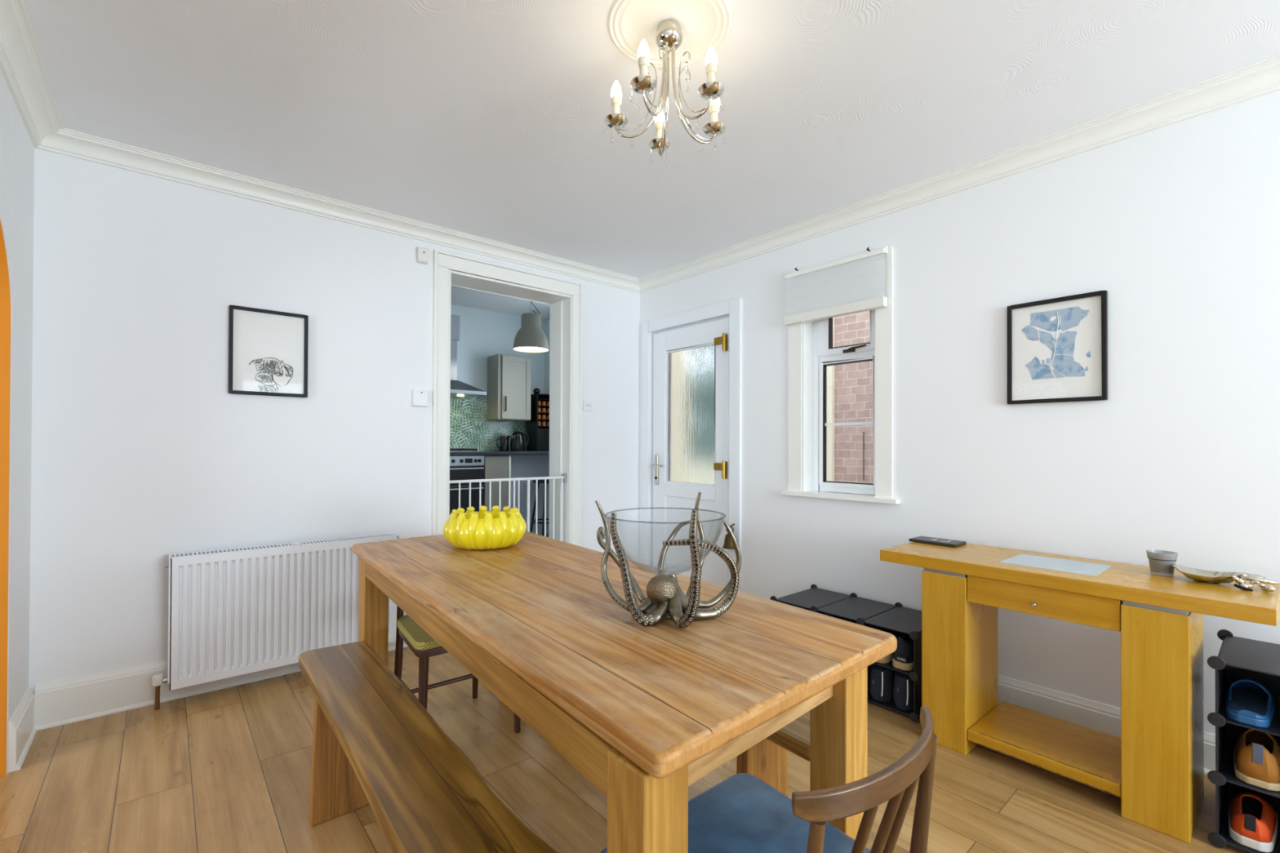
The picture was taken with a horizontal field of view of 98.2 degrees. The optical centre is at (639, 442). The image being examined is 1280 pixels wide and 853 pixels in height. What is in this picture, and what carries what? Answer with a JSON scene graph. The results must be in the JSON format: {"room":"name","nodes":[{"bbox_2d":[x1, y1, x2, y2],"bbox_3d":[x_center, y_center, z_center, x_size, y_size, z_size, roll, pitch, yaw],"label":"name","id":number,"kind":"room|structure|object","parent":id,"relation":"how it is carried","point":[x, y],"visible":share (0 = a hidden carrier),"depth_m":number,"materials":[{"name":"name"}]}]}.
{"room":"dining room","nodes":[
{"label":"dining room","id":0,"kind":"room"},
{"bbox_2d":[0,69,34,776],"bbox_3d":[-0.461,-0.066,-0.307,0.280,2.454,6.533,1,0,-41],"label":"wall","id":1,"kind":"structure","parent":0,"point":[16,146],"depth_m":2.00,"materials":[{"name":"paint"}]},
{"bbox_2d":[8,687,37,773],"bbox_3d":[-0.342,1.072,-0.221,0.028,0.180,6.515,1,0,-41],"label":"baseboard","id":2,"kind":"structure","parent":1,"relation":"attached to","point":[22,731],"depth_m":2.06,"materials":[{"name":"white"}]},
{"bbox_2d":[0,0,63,147],"bbox_3d":[-0.316,-1.252,-0.179,0.090,0.078,6.533,1,0,-41],"label":"crown molding","id":3,"kind":"structure","parent":1,"relation":"attached to","point":[22,68],"depth_m":1.88,"materials":[{"name":"white paint"}]},
{"bbox_2d":[28,147,639,694],"bbox_3d":[-1.342,-0.267,3.409,3.820,2.900,0.255,1,0,-41],"label":"wall","id":4,"kind":"structure","parent":0,"point":[143,453],"depth_m":2.63,"materials":[{"name":"white paint"}]},
{"bbox_2d":[34,614,408,730],"bbox_3d":[-1.231,1.093,3.313,3.247,0.180,0.028,1,0,-41],"label":"baseboard","id":5,"kind":"structure","parent":4,"relation":"attached to","point":[77,699],"depth_m":2.40,"materials":[{"name":"white"}]},
{"bbox_2d":[228,305,308,397],"bbox_3d":[-1.858,-0.448,2.784,0.330,0.428,0.024,1,0,-41],"label":"sketch","id":6,"kind":"object","parent":4,"relation":"attached to","point":[268,349],"visible":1,"depth_m":2.78,"materials":[{"name":"white paper"}]},
{"bbox_2d":[151,533,399,710],"bbox_3d":[-1.764,0.844,2.781,1.023,0.668,0.141,1,0,-41],"label":"radiator","id":7,"kind":"object","parent":4,"relation":"attached to","point":[235,611],"visible":0.88,"depth_m":2.65,"materials":[{"name":"white metal"},{"name":"white plastic"},{"name":"copper"}]},
{"bbox_2d":[168,533,398,558],"bbox_3d":[-1.730,0.512,2.786,0.970,0.004,0.102,1,0,-41],"label":"grille","id":8,"kind":"object","parent":7,"relation":"attached to","point":[381,537],"depth_m":2.73,"materials":[{"name":"white metal"}]},
{"bbox_2d":[35,128,639,293],"bbox_3d":[-1.209,-1.232,3.300,3.265,0.078,0.090,1,0,-41],"label":"crown molding","id":9,"kind":"structure","parent":4,"relation":"attached to","point":[67,142],"depth_m":2.84,"materials":[{"name":"white paint"}]},
{"bbox_2d":[412,389,428,407],"bbox_3d":[-1.292,-0.258,3.262,0.087,0.096,0.034,1,0,-41],"label":"panel","id":10,"kind":"object","parent":4,"relation":"attached to","point":[420,397],"visible":1,"depth_m":3.25,"materials":[{"name":"white plastic"}]},
{"bbox_2d":[417,246,429,264],"bbox_3d":[-1.279,-1.103,3.271,0.064,0.094,0.041,1,0,-41],"label":"sensor","id":11,"kind":"object","parent":4,"relation":"attached to","point":[422,252],"visible":1,"depth_m":3.26,"materials":[{"name":"white plastic"}]},
{"bbox_2d":[431,248,582,546],"bbox_3d":[-0.834,0.018,3.665,1.068,2.345,0.026,1,0,-41],"label":"trim","id":12,"kind":"structure","parent":4,"relation":"attached to","point":[443,260],"depth_m":3.41,"materials":[{"name":"white wood"}]},
{"bbox_2d":[447,269,572,543],"bbox_3d":[-0.917,0.067,3.772,0.905,2.246,0.262,1,0,-41],"label":"lining","id":13,"kind":"object","parent":4,"relation":"attached to","point":[561,304],"visible":0.43,"depth_m":4.00,"materials":[{"name":"white wood"}]},
{"bbox_2d":[448,473,566,541],"bbox_3d":[-0.864,0.614,3.703,0.872,0.785,0.035,1,0,-41],"label":"baby gate","id":14,"kind":"object","parent":13,"relation":"attached to","point":[563,477],"visible":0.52,"depth_m":3.77,"materials":[{"name":"white plastic"}]},
{"bbox_2d":[582,400,592,411],"bbox_3d":[-0.379,-0.267,4.056,0.084,0.074,0.018,1,0,-41],"label":"light switch","id":15,"kind":"object","parent":4,"relation":"attached to","point":[587,405],"visible":1,"depth_m":4.05,"materials":[{"name":"white plastic"}]},
{"bbox_2d":[450,304,544,451],"bbox_3d":[-2.086,-0.119,5.787,2.770,2.630,0.200,1,0,-41],"label":"wall","id":16,"kind":"structure","parent":0,"point":[483,334],"depth_m":6.00,"materials":[{"name":"white paint"}]},
{"bbox_2d":[450,314,486,398],"bbox_3d":[-1.924,-0.862,5.461,0.660,0.806,0.485,1,0,-41],"label":"hood","id":17,"kind":"object","parent":16,"relation":"attached to","point":[460,389],"visible":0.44,"depth_m":5.50,"materials":[{"name":"grey metal"}]},
{"bbox_2d":[449,394,526,451],"bbox_3d":[-1.990,-0.214,5.730,1.840,0.620,0.012,1,0,-41],"label":"backsplash","id":18,"kind":"structure","parent":16,"relation":"attached to","point":[470,428],"depth_m":5.93,"materials":[{"name":"green tile"}]},
{"bbox_2d":[487,353,531,421],"bbox_3d":[-1.409,-0.582,6.025,0.390,0.695,0.297,1,0,-41],"label":"upper cabinet","id":19,"kind":"object","parent":16,"relation":"attached to","point":[509,376],"visible":1,"depth_m":5.92,"materials":[{"name":"beige paint"}]},
{"bbox_2d":[450,285,550,319],"bbox_3d":[-1.410,-1.487,5.014,2.770,0.100,2.262,1,0,-41],"label":"ceiling","id":20,"kind":"structure","parent":0,"point":[461,296],"depth_m":5.72,"materials":[{"name":"white paint"}]},
{"bbox_2d":[512,301,548,352],"bbox_3d":[-1.019,-1.149,5.192,0.332,0.570,0.332,1,0,-41],"label":"pendant lamp","id":21,"kind":"object","parent":20,"relation":"hanging from","point":[530,338],"visible":0.86,"depth_m":5.10,"materials":[{"name":"grey metal"}]},
{"bbox_2d":[514,346,547,351],"bbox_3d":[-1.020,-0.878,5.190,0.316,0.004,0.316,1,0,-41],"label":"diffuser","id":22,"kind":"object","parent":21,"relation":"attached to","point":[517,348],"depth_m":5.21,"materials":[{"name":"beige plastic"}]},
{"bbox_2d":[544,318,550,394],"bbox_3d":[-0.433,-0.014,5.718,0.050,3.030,2.457,1,0,-41],"label":"wall","id":23,"kind":"structure","parent":0,"point":[547,322],"depth_m":6.44,"materials":[{"name":"white paint"}]},
{"bbox_2d":[0,646,1248,852],"bbox_3d":[0.757,1.198,0.752,3.565,0.050,6.563,1,0,-41],"label":"floor","id":24,"kind":"structure","parent":0,"point":[228,770],"depth_m":1.88,"materials":[{"name":"brown wood"}]},
{"bbox_2d":[298,640,559,852],"bbox_3d":[-0.529,0.952,1.301,0.245,0.440,1.835,1,0,-39],"label":"bench","id":25,"kind":"object","parent":24,"relation":"on","point":[375,744],"visible":1,"depth_m":1.32,"materials":[{"name":"brown wood"}]},
{"bbox_2d":[394,605,520,733],"bbox_3d":[-0.777,0.811,2.304,0.424,0.736,0.464,0,0,-39],"label":"dining chair","id":26,"kind":"object","parent":24,"relation":"on","point":[424,646],"visible":0.18,"depth_m":2.15,"materials":[{"name":"brown wood"}]},
{"bbox_2d":[351,531,897,852],"bbox_3d":[-0.312,0.795,1.740,0.738,0.760,2.031,0,0,-38],"label":"dining table","id":27,"kind":"object","parent":24,"relation":"on","point":[643,714],"visible":0.78,"depth_m":1.12,"materials":[{"name":"brown wood"}]},
{"bbox_2d":[443,505,526,550],"bbox_3d":[-0.621,0.343,2.233,0.324,0.149,0.324,1,0,-41],"label":"bowl","id":28,"kind":"object","parent":27,"relation":"on","point":[482,530],"visible":1,"depth_m":2.12,"materials":[{"name":"yellow ceramic"}]},
{"bbox_2d":[595,492,742,628],"bbox_3d":[0.071,0.274,1.362,0.355,0.280,0.350,1,0,-41],"label":"stand","id":29,"kind":"object","parent":27,"relation":"on","point":[665,599],"visible":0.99,"depth_m":1.28,"materials":[{"name":"grey metal"}]},
{"bbox_2d":[604,514,725,574],"bbox_3d":[0.061,0.242,1.347,0.292,0.136,0.292,1,0,-41],"label":"glass bowl","id":30,"kind":"object","parent":29,"relation":"on","point":[656,572],"visible":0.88,"depth_m":1.31,"materials":[{"name":"clear glass"}]},
{"bbox_2d":[600,706,937,852],"bbox_3d":[0.215,0.802,0.926,0.424,0.741,0.464,1,0,-40],"label":"dining chair","id":31,"kind":"object","parent":24,"relation":"on","point":[742,813],"visible":0.98,"depth_m":0.89,"materials":[{"name":"blue fabric"}]},
{"bbox_2d":[736,711,809,796],"bbox_3d":[0.019,0.959,2.030,0.246,0.440,1.588,0,0,-38],"label":"bench","id":32,"kind":"object","parent":24,"relation":"on","point":[766,761],"visible":0.03,"depth_m":1.55,"materials":[{"name":"brown wood"}]},
{"bbox_2d":[769,584,921,722],"bbox_3d":[1.074,0.995,2.746,0.392,0.384,0.753,1,0,-41],"label":"shoe rack","id":33,"kind":"object","parent":24,"relation":"on","point":[876,615],"visible":0.38,"depth_m":2.64,"materials":[{"name":"black plastic"}]},
{"bbox_2d":[869,663,894,702],"bbox_3d":[1.106,1.085,2.533,0.142,0.160,0.108,1,0,-41],"label":"shoe","id":34,"kind":"object","parent":33,"relation":"on","point":[882,678],"visible":0.81,"depth_m":2.49,"materials":[{"name":"black fabric"}]},
{"bbox_2d":[876,627,903,663],"bbox_3d":[1.163,0.919,2.582,0.284,0.143,0.100,1,0,-41],"label":"boot","id":35,"kind":"object","parent":33,"relation":"on","point":[887,659],"visible":0.15,"depth_m":2.53,"materials":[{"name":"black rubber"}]},
{"bbox_2d":[892,633,913,671],"bbox_3d":[1.232,0.918,2.501,0.285,0.143,0.100,1,0,-41],"label":"boot","id":36,"kind":"object","parent":33,"relation":"on","point":[903,660],"visible":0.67,"depth_m":2.41,"materials":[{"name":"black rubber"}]},
{"bbox_2d":[893,671,913,711],"bbox_3d":[1.178,1.085,2.450,0.142,0.160,0.108,1,0,-41],"label":"shoe","id":37,"kind":"object","parent":33,"relation":"on","point":[903,692],"visible":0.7,"depth_m":2.40,"materials":[{"name":"black fabric"}]},
{"bbox_2d":[880,542,1279,843],"bbox_3d":[1.543,0.820,2.069,0.484,0.729,1.107,1,0,-40],"label":"console table","id":38,"kind":"object","parent":24,"relation":"on","point":[1155,767],"visible":0.98,"depth_m":1.85,"materials":[{"name":"yellow wood"}]},
{"bbox_2d":[908,536,966,547],"bbox_3d":[1.349,0.450,2.518,0.124,0.014,0.200,1,0,-40],"label":"case","id":39,"kind":"object","parent":38,"relation":"on","point":[931,540],"visible":1,"depth_m":2.49,"materials":[{"name":"black plastic"}]},
{"bbox_2d":[967,701,1120,797],"bbox_3d":[1.525,1.109,2.048,0.378,0.040,0.447,1,0,-40],"label":"shelf","id":40,"kind":"object","parent":38,"relation":"attached to","point":[1089,757],"depth_m":2.01,"materials":[{"name":"yellow wood"}]},
{"bbox_2d":[1146,550,1177,576],"bbox_3d":[1.802,0.417,1.915,0.081,0.076,0.081,1,0,-41],"label":"pot","id":41,"kind":"object","parent":38,"relation":"on","point":[1161,562],"visible":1,"depth_m":1.89,"materials":[{"name":"grey"}]},
{"bbox_2d":[1172,564,1279,591],"bbox_3d":[1.865,0.433,1.768,0.127,0.044,0.242,0,0,-35],"label":"dish","id":42,"kind":"object","parent":38,"relation":"on","point":[1199,575],"visible":1,"depth_m":1.75,"materials":[{"name":"silver metal"}]},
{"bbox_2d":[1207,629,1279,852],"bbox_3d":[1.898,0.903,1.645,0.377,0.553,0.278,1,0,-41],"label":"shoe rack","id":43,"kind":"object","parent":24,"relation":"on","point":[1237,658],"visible":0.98,"depth_m":1.67,"materials":[{"name":"black plastic"}]},
{"bbox_2d":[1225,677,1275,728],"bbox_3d":[1.831,0.765,1.667,0.270,0.083,0.102,1,0,-41],"label":"slipper","id":44,"kind":"object","parent":43,"relation":"on","point":[1248,701],"visible":1,"depth_m":1.65,"materials":[{"name":"blue rubber"}]},
{"bbox_2d":[1228,792,1278,852],"bbox_3d":[1.839,1.110,1.666,0.283,0.093,0.102,1,0,-41],"label":"trainer","id":45,"kind":"object","parent":43,"relation":"on","point":[1253,822],"visible":1,"depth_m":1.60,"materials":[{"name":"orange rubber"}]},
{"bbox_2d":[1233,728,1279,791],"bbox_3d":[1.850,0.915,1.656,0.283,0.123,0.109,1,0,-41],"label":"trainer","id":46,"kind":"object","parent":43,"relation":"on","point":[1256,754],"visible":0.93,"depth_m":1.58,"materials":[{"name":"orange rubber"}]},
{"bbox_2d":[22,0,1279,278],"bbox_3d":[0.889,-1.340,0.856,3.865,0.120,7.133,1,0,-41],"label":"ceiling","id":47,"kind":"structure","parent":0,"point":[482,118],"depth_m":2.04,"materials":[{"name":"white paint"}]},
{"bbox_2d":[608,0,731,67],"bbox_3d":[0.089,-1.274,1.700,0.376,0.006,0.376,1,0,-41],"label":"ceiling rose","id":48,"kind":"object","parent":47,"relation":"attached to","point":[704,24],"visible":0.79,"depth_m":1.69,"materials":[{"name":"white paint"}]},
{"bbox_2d":[604,19,726,163],"bbox_3d":[0.099,-1.091,1.690,0.386,0.354,0.377,1,0,-41],"label":"chandelier","id":49,"kind":"object","parent":48,"relation":"hanging from","point":[668,36],"visible":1,"depth_m":1.68,"materials":[{"name":"silver metal"}]},
{"bbox_2d":[639,89,1279,734],"bbox_3d":[2.215,-0.041,1.988,0.240,2.454,6.533,1,0,-41],"label":"wall","id":50,"kind":"structure","parent":0,"point":[1179,223],"depth_m":2.31,"materials":[{"name":"white paint"}]},
{"bbox_2d":[641,297,742,591],"bbox_3d":[0.362,0.124,3.996,0.153,2.136,0.974,1,0,-41],"label":"door","id":51,"kind":"structure","parent":50,"relation":"in","point":[692,359],"depth_m":3.99,"materials":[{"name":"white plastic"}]},
{"bbox_2d":[722,524,734,549],"bbox_3d":[0.585,0.614,3.603,0.102,0.164,0.099,1,0,-41],"label":"bell","id":52,"kind":"object","parent":51,"relation":"hanging from","point":[728,544],"visible":0.7,"depth_m":3.57,"materials":[{"name":"gold metal"}]},
{"bbox_2d":[781,246,899,504],"bbox_3d":[1.150,-0.349,3.136,0.205,1.329,0.689,1,0,-41],"label":"window","id":53,"kind":"structure","parent":50,"relation":"in","point":[807,424],"depth_m":3.26,"materials":[{"name":"white plastic"}]},
{"bbox_2d":[784,245,888,325],"bbox_3d":[1.068,-0.858,3.087,0.054,0.338,0.616,1,0,-41],"label":"blind","id":54,"kind":"object","parent":53,"relation":"attached to","point":[856,283],"visible":1,"depth_m":3.05,"materials":[{"name":"white fabric"}]},
{"bbox_2d":[639,54,1279,293],"bbox_3d":[2.093,-1.230,1.889,0.090,0.078,6.533,1,0,-41],"label":"crown molding","id":55,"kind":"structure","parent":50,"relation":"attached to","point":[1262,77],"depth_m":2.40,"materials":[{"name":"white"}]},
{"bbox_2d":[1007,290,1107,404],"bbox_3d":[1.746,-0.386,2.335,0.024,0.437,0.342,1,0,-41],"label":"framed picture","id":56,"kind":"object","parent":50,"relation":"attached to","point":[1057,348],"visible":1,"depth_m":2.33,"materials":[{"name":"paper"}]},
{"bbox_2d":[1021,306,1090,379],"bbox_3d":[1.747,-0.414,2.337,0.001,0.290,0.240,1,0,-41],"label":"print","id":57,"kind":"object","parent":56,"relation":"attached to","point":[1055,340],"depth_m":2.33,"materials":[{"name":"blue paper"}]},
{"bbox_2d":[997,675,1215,774],"bbox_3d":[2.442,1.113,1.505,0.028,0.140,5.510,1,0,-41],"label":"baseboard","id":58,"kind":"structure","parent":50,"relation":"attached to","point":[1096,716],"depth_m":2.29,"materials":[{"name":"white"}]},
{"bbox_3d":[-1.280,1.132,4.835,2.370,0.222,2.287,1,0,-41],"label":"floor","id":59,"kind":"structure","parent":0,"visible":0},
{"bbox_2d":[449,455,484,515],"bbox_3d":[-1.903,0.481,5.372,0.595,0.703,0.587,1,0,-41],"label":"oven","id":60,"kind":"object","parent":59,"relation":"on","point":[461,467],"visible":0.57,"depth_m":5.25,"materials":[{"name":"silver metal"}]},
{"bbox_2d":[484,455,511,511],"bbox_3d":[-1.578,0.579,5.671,0.275,0.893,0.555,1,0,-41],"label":"base cabinet","id":61,"kind":"object","parent":59,"relation":"on","point":[495,466],"visible":0.38,"depth_m":5.46,"materials":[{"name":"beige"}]},
{"bbox_2d":[449,451,549,455],"bbox_3d":[-1.704,0.112,5.566,2.065,0.035,0.608,1,0,-41],"label":"countertop","id":62,"kind":"structure","parent":61,"relation":"on","point":[470,453],"depth_m":5.45,"materials":[{"name":"stone"}]},
{"bbox_2d":[449,448,478,452],"bbox_3d":[-1.926,0.077,5.384,0.550,0.030,0.480,1,0,-41],"label":"gas hob","id":63,"kind":"object","parent":62,"relation":"in","point":[451,450],"visible":0.45,"depth_m":5.30,"materials":[{"name":"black metal"}]},
{"bbox_2d":[496,435,508,451],"bbox_3d":[-1.480,0.014,5.988,0.126,0.166,0.094,0,0,-11],"label":"press","id":64,"kind":"object","parent":62,"relation":"on","point":[504,440],"visible":1,"depth_m":5.95,"materials":[{"name":"black plastic"}]},
{"bbox_2d":[508,431,528,451],"bbox_3d":[-1.313,-0.010,6.002,0.184,0.215,0.163,0,0,6],"label":"kettle","id":65,"kind":"object","parent":62,"relation":"on","point":[517,442],"visible":1,"depth_m":5.95,"materials":[{"name":"black plastic"}]},
{"bbox_2d":[526,387,549,451],"bbox_3d":[-1.105,-0.251,6.247,0.260,0.705,0.244,1,0,-41],"label":"spice rack","id":66,"kind":"object","parent":62,"relation":"on","point":[538,428],"visible":0.75,"depth_m":6.15,"materials":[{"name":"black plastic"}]},
{"bbox_2d":[542,414,546,419],"bbox_3d":[-1.068,-0.279,6.174,0.050,0.050,0.049,1,0,-41],"label":"jar","id":67,"kind":"object","parent":66,"relation":"on","point":[544,416],"depth_m":6.15,"materials":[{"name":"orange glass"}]},
{"bbox_2d":[542,421,546,426],"bbox_3d":[-1.068,-0.204,6.173,0.050,0.050,0.049,1,0,-41],"label":"jar","id":68,"kind":"object","parent":66,"relation":"on","point":[544,423],"depth_m":6.15,"materials":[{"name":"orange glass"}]},
{"bbox_2d":[511,454,549,535],"bbox_3d":[-1.226,0.582,6.035,0.723,0.893,0.040,1,0,-41],"label":"panel","id":69,"kind":"object","parent":59,"relation":"on","point":[532,465],"visible":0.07,"depth_m":6.04,"materials":[{"name":"grey"}]},
{"bbox_2d":[529,476,549,536],"bbox_3d":[-0.984,0.702,5.900,0.330,0.657,0.330,1,0,-41],"label":"bar stool","id":70,"kind":"object","parent":59,"relation":"on","point":[547,480],"visible":0.36,"depth_m":5.78,"materials":[{"name":"black plastic"}]},
{"bbox_3d":[5.389,1.560,19.114,26.905,0.200,38.000,1,0,-41],"label":"ground","id":71,"kind":"structure","parent":0,"visible":0},
{"bbox_2d":[834,310,873,483],"bbox_3d":[4.468,-1.260,1.487,0.300,5.500,8.430,1,0,-41],"label":"wall","id":72,"kind":"structure","parent":71,"relation":"on","point":[853,382],"depth_m":4.46,"materials":[{"name":"brick"},{"name":"mortar"}]},
{"bbox_2d":[826,317,834,481],"bbox_3d":[1.639,-1.248,4.752,0.340,5.500,0.210,1,0,-41],"label":"wall","id":73,"kind":"structure","parent":72,"relation":"attached to","point":[830,370],"depth_m":4.57,"materials":[{"name":"beige"}]},
{"bbox_2d":[862,431,864,479],"bbox_3d":[1.762,0.110,4.372,0.007,0.380,0.007,0,0,27],"label":"cable","id":74,"kind":"object","parent":72,"relation":"attached to","point":[863,432],"visible":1,"depth_m":4.37,"materials":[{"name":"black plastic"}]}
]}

